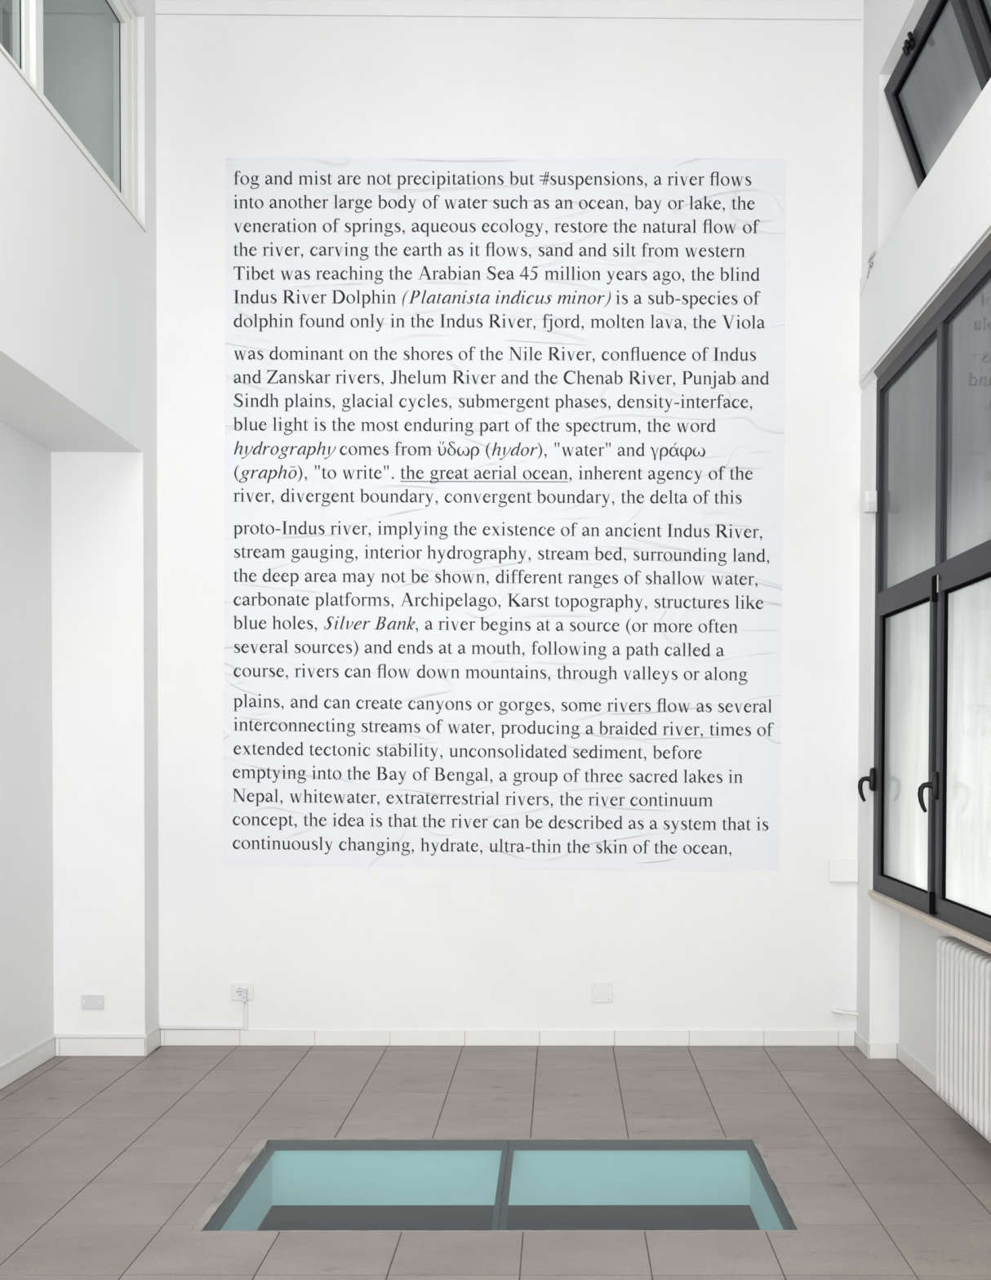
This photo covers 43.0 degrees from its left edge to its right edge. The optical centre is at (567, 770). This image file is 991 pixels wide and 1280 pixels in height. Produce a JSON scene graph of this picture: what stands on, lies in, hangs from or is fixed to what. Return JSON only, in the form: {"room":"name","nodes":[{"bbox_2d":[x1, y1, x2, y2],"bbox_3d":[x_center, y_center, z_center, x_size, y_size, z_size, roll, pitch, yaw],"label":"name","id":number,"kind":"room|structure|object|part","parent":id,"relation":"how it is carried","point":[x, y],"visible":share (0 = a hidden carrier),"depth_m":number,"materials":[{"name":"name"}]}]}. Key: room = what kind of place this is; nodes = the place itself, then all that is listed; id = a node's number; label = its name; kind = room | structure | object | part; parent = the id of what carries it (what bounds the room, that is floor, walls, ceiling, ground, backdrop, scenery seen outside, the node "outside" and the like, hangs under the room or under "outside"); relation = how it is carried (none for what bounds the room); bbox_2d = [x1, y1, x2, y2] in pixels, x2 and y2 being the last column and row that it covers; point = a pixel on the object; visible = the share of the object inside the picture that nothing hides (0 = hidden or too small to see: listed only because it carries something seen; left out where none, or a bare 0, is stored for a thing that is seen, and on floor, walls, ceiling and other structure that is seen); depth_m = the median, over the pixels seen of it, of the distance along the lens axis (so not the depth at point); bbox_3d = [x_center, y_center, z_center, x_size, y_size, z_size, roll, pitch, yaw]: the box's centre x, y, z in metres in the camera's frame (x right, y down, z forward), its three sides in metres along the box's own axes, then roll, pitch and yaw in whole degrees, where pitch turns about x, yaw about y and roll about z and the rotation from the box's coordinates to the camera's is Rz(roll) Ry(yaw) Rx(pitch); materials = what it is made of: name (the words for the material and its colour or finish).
{"room":"museum","nodes":[
{"label":"museum","id":0,"kind":"room"},
{"bbox_2d":[2,6,9,54],"bbox_3d":[-4.033,-2.995,4.307,2.400,3.000,5.000,0,1,-1],"label":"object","id":1,"kind":"structure","parent":0,"point":[6,17],"depth_m":6.70,"materials":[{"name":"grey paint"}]},
{"bbox_2d":[0,0,159,1064],"bbox_3d":[-2.473,-1.373,1.992,0.685,6.050,9.282,0,1,-1],"label":"wall","id":2,"kind":"structure","parent":0,"point":[79,715],"depth_m":6.40,"materials":[{"name":"white paint"}]},
{"bbox_2d":[0,0,146,231],"bbox_3d":[-2.219,-3.266,4.172,0.154,1.092,4.505,0,1,-1],"label":"window","id":3,"kind":"structure","parent":2,"relation":"in","point":[27,59],"depth_m":6.26,"materials":[{"name":"white paint"}]},
{"bbox_3d":[-2.235,-3.279,4.560,0.050,0.977,1.182,0,1,-1],"label":"sash","id":4,"kind":"part","parent":3,"relation":"part of","materials":[{"name":"white paint"}]},
{"bbox_3d":[-2.237,-3.302,5.765,0.068,0.977,1.168,0,1,-1],"label":"sash","id":5,"kind":"part","parent":3,"relation":"part of","materials":[{"name":"grey glass"}]},
{"bbox_3d":[-2.242,-3.321,6.383,0.080,1.065,0.065,0,1,-1],"label":"frame post","id":6,"kind":"part","parent":3,"relation":"part of","materials":[{"name":"white metal"}]},
{"bbox_2d":[0,1028,159,1089],"bbox_3d":[-2.389,1.463,4.341,0.478,0.093,4.672,0,1,-1],"label":"baseboard","id":7,"kind":"structure","parent":2,"relation":"attached to","point":[18,1068],"depth_m":6.45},
{"bbox_2d":[81,995,104,1008],"bbox_3d":[-2.445,1.192,6.451,0.114,0.073,0.009,0,1,-1],"label":"blank plate","id":8,"kind":"object","parent":2,"relation":"attached to","point":[88,1002],"visible":1,"depth_m":6.45,"materials":[{"name":"white plastic"}]},
{"bbox_2d":[0,1000,248,1070],"bbox_3d":[-2.156,1.347,4.346,0.942,0.160,4.681,0,1,-1],"label":"cable trunking","id":9,"kind":"object","parent":2,"relation":"attached to","point":[245,1027],"visible":1,"depth_m":6.45,"materials":[{"name":"white plastic"}]},
{"bbox_2d":[0,1045,990,1279],"bbox_3d":[-0.374,1.617,2.068,4.900,0.120,9.282,0,1,-1],"label":"floor","id":10,"kind":"structure","parent":0,"point":[108,1165],"depth_m":5.09,"materials":[{"name":"tile"}]},
{"bbox_2d":[190,1137,806,1232],"bbox_3d":[-0.233,1.553,4.628,2.094,0.084,0.989,0,1,-1],"label":"frame","id":11,"kind":"object","parent":10,"relation":"in","point":[224,1203],"visible":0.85,"depth_m":5.07,"materials":[{"name":"paint"}]},
{"bbox_2d":[220,1150,783,1230],"bbox_3d":[-0.225,1.659,4.622,2.437,0.228,1.425,0,1,-1],"label":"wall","id":12,"kind":"structure","parent":0,"point":[289,1177],"depth_m":5.08,"materials":[{"name":"paint"}]},
{"bbox_2d":[257,1204,759,1230],"bbox_3d":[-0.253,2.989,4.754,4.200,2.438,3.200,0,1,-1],"label":"floor","id":13,"kind":"structure","parent":0,"point":[279,1217],"depth_m":6.24,"materials":[{"name":"grey"}]},
{"bbox_2d":[155,0,863,1046],"bbox_3d":[-0.360,-1.455,6.750,4.830,6.050,0.206,0,1,-1],"label":"wall","id":14,"kind":"structure","parent":0,"point":[320,948],"depth_m":6.65,"materials":[{"name":"white paint"}]},
{"bbox_2d":[231,983,253,999],"bbox_3d":[-1.735,1.180,6.683,0.118,0.088,0.011,0,1,-1],"label":"wall socket","id":15,"kind":"object","parent":14,"relation":"attached to","point":[236,988],"visible":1,"depth_m":6.68,"materials":[{"name":"white plastic"}]},
{"bbox_2d":[234,987,241,995],"bbox_3d":[-1.758,1.180,6.678,0.040,0.045,0.002,0,1,-1],"label":"socket","id":16,"kind":"object","parent":15,"relation":"attached to","point":[237,991],"depth_m":6.68,"materials":[{"name":"white plastic"}]},
{"bbox_2d":[241,988,247,1005],"bbox_3d":[-1.720,1.215,6.671,0.025,0.109,0.030,0,1,-1],"label":"plug","id":17,"kind":"object","parent":15,"relation":"attached to","point":[244,991],"visible":1,"depth_m":6.66,"materials":[{"name":"white plastic"}]},
{"bbox_2d":[222,157,786,871],"bbox_3d":[-0.340,-1.355,6.654,2.985,3.777,0.002,0,1,-1],"label":"poster","id":18,"kind":"object","parent":14,"relation":"attached to","point":[504,438],"visible":1,"depth_m":6.65,"materials":[{"name":"white paper"}]},
{"bbox_2d":[160,1029,854,1045],"bbox_3d":[-0.317,1.430,6.701,3.710,0.084,0.010,0,1,-1],"label":"baseboard","id":19,"kind":"structure","parent":14,"relation":"attached to","point":[168,1037],"depth_m":6.70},
{"bbox_2d":[591,982,612,1002],"bbox_3d":[0.183,1.186,6.703,0.110,0.110,0.007,0,1,-1],"label":"junction cover","id":20,"kind":"object","parent":14,"relation":"attached to","point":[602,992],"visible":1,"depth_m":6.70,"materials":[{"name":"white plastic"}]},
{"bbox_2d":[829,860,858,881],"bbox_3d":[1.472,0.536,6.693,0.155,0.115,0.027,0,1,-1],"label":"junction box","id":21,"kind":"object","parent":14,"relation":"attached to","point":[839,870],"visible":1,"depth_m":6.68,"materials":[{"name":"white paint"}]},
{"bbox_2d":[831,1008,858,1016],"bbox_3d":[1.484,1.292,6.695,0.147,0.039,0.038,0,1,7],"label":"pipe stub","id":22,"kind":"object","parent":14,"relation":"attached to","point":[842,1012],"visible":1,"depth_m":6.69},
{"bbox_2d":[856,0,990,1075],"bbox_3d":[1.837,-1.361,2.033,0.495,6.050,9.282,0,1,-1],"label":"wall","id":23,"kind":"structure","parent":0,"point":[917,235],"depth_m":6.31,"materials":[{"name":"white paint"}]},
{"bbox_2d":[860,251,875,297],"bbox_3d":[1.545,-2.565,6.477,0.012,0.132,0.303,0,1,-1],"label":"wire","id":24,"kind":"object","parent":23,"relation":"attached to","point":[874,252],"visible":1,"depth_m":6.40,"materials":[{"name":"paint"}]},
{"bbox_2d":[862,490,877,513],"bbox_3d":[1.541,-1.368,6.384,0.069,0.106,0.060,0,1,-1],"label":"detector","id":25,"kind":"object","parent":23,"relation":"attached to","point":[869,497],"visible":1,"depth_m":6.36,"materials":[{"name":"white plastic"}]},
{"bbox_2d":[855,1031,990,1143],"bbox_3d":[1.641,1.480,4.380,0.162,0.081,4.672,0,1,-1],"label":"baseboard","id":26,"kind":"structure","parent":23,"relation":"attached to","point":[871,1051],"depth_m":6.40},
{"bbox_2d":[857,232,990,954],"bbox_3d":[1.641,-0.656,4.317,0.273,2.676,4.225,0,1,-1],"label":"window","id":27,"kind":"structure","parent":23,"relation":"in","point":[929,780],"depth_m":5.34,"materials":[{"name":"paint"}]},
{"bbox_3d":[1.517,0.095,6.412,0.068,0.132,0.030,0,1,-1],"label":"handle lever","id":28,"kind":"part","parent":27,"relation":"part of","materials":[{"name":"black"}]},
{"bbox_3d":[1.554,0.045,6.412,0.029,0.119,0.026,0,1,-1],"label":"handle","id":29,"kind":"part","parent":27,"relation":"part of","materials":[{"name":"black"}]},
{"bbox_3d":[1.610,-0.691,6.399,0.072,2.610,0.060,0,1,-1],"label":"frame post","id":30,"kind":"part","parent":27,"relation":"part of","materials":[{"name":"metal"}]},
{"bbox_3d":[1.600,-0.114,5.905,0.054,1.414,0.948,0,1,-1],"label":"casement sash","id":31,"kind":"part","parent":27,"relation":"part of","materials":[{"name":"paint"}]},
{"bbox_3d":[1.605,-0.117,5.905,0.008,1.315,0.856,0,1,-1],"label":"frosted pane","id":32,"kind":"part","parent":27,"relation":"part of","materials":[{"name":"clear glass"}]},
{"bbox_3d":[1.609,-1.403,5.877,0.008,1.029,0.964,0,1,-1],"label":"frosted pane","id":33,"kind":"part","parent":27,"relation":"part of","materials":[{"name":"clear glass"}]},
{"bbox_3d":[1.527,0.114,5.353,0.068,0.132,0.030,0,1,-1],"label":"handle lever","id":34,"kind":"part","parent":27,"relation":"part of","materials":[{"name":"black"}]},
{"bbox_3d":[1.656,0.645,5.574,0.214,0.029,1.718,0,1,-1],"label":"sill","id":35,"kind":"part","parent":27,"relation":"part of","materials":[{"name":"stone"}]},
{"bbox_3d":[1.627,0.636,4.340,0.071,0.034,4.105,0,1,-1],"label":"frame","id":36,"kind":"part","parent":27,"relation":"part of","materials":[{"name":"paint"}]},
{"bbox_3d":[1.564,0.065,5.352,0.029,0.119,0.026,0,1,-1],"label":"handle","id":37,"kind":"part","parent":27,"relation":"part of","materials":[{"name":"black"}]},
{"bbox_3d":[1.610,-0.094,4.872,0.054,1.414,1.000,0,1,-1],"label":"casement sash","id":38,"kind":"part","parent":27,"relation":"part of","materials":[{"name":"paint"}]},
{"bbox_3d":[1.615,-0.098,4.872,0.008,1.315,0.908,0,1,-1],"label":"frosted pane","id":39,"kind":"part","parent":27,"relation":"part of","materials":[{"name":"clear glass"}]},
{"bbox_3d":[1.619,-1.383,4.834,0.008,1.029,0.996,0,1,-1],"label":"frosted pane","id":40,"kind":"part","parent":27,"relation":"part of","materials":[{"name":"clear glass"}]},
{"bbox_3d":[1.670,0.673,4.064,0.214,0.029,1.298,0,1,-1],"label":"sill","id":41,"kind":"part","parent":27,"relation":"part of","materials":[{"name":"stone"}]},
{"bbox_2d":[858,221,990,382],"bbox_3d":[1.561,-2.019,4.443,0.020,0.034,4.330,0,1,-1],"label":"trim","id":42,"kind":"structure","parent":23,"relation":"attached to","point":[961,260],"depth_m":5.35,"materials":[{"name":"white paint"}]},
{"bbox_2d":[884,0,990,188],"bbox_3d":[1.758,-3.008,4.159,0.391,0.897,4.295,0,1,-1],"label":"window","id":43,"kind":"structure","parent":23,"relation":"in","point":[944,66],"depth_m":5.71,"materials":[{"name":"glass"}]},
{"bbox_3d":[1.566,-3.332,5.802,0.036,0.046,0.030,0,1,-1],"label":"catch knob","id":44,"kind":"part","parent":43,"relation":"part of","materials":[{"name":"black metal"}]},
{"bbox_3d":[1.753,-3.000,4.706,0.324,0.774,1.000,0,1,-1],"label":"tilting sash","id":45,"kind":"part","parent":43,"relation":"part of","materials":[{"name":"paint"}]},
{"bbox_3d":[1.758,-3.002,4.706,0.240,0.643,0.876,0,1,-1],"label":"glass pane","id":46,"kind":"part","parent":43,"relation":"part of","materials":[{"name":"glass"}]},
{"bbox_2d":[934,936,990,1142],"bbox_3d":[1.651,1.116,4.807,0.135,0.792,1.232,0,1,-1],"label":"radiator","id":47,"kind":"object","parent":23,"relation":"attached to","point":[963,970],"visible":0.98,"depth_m":5.00,"materials":[{"name":"metal"}]}
]}

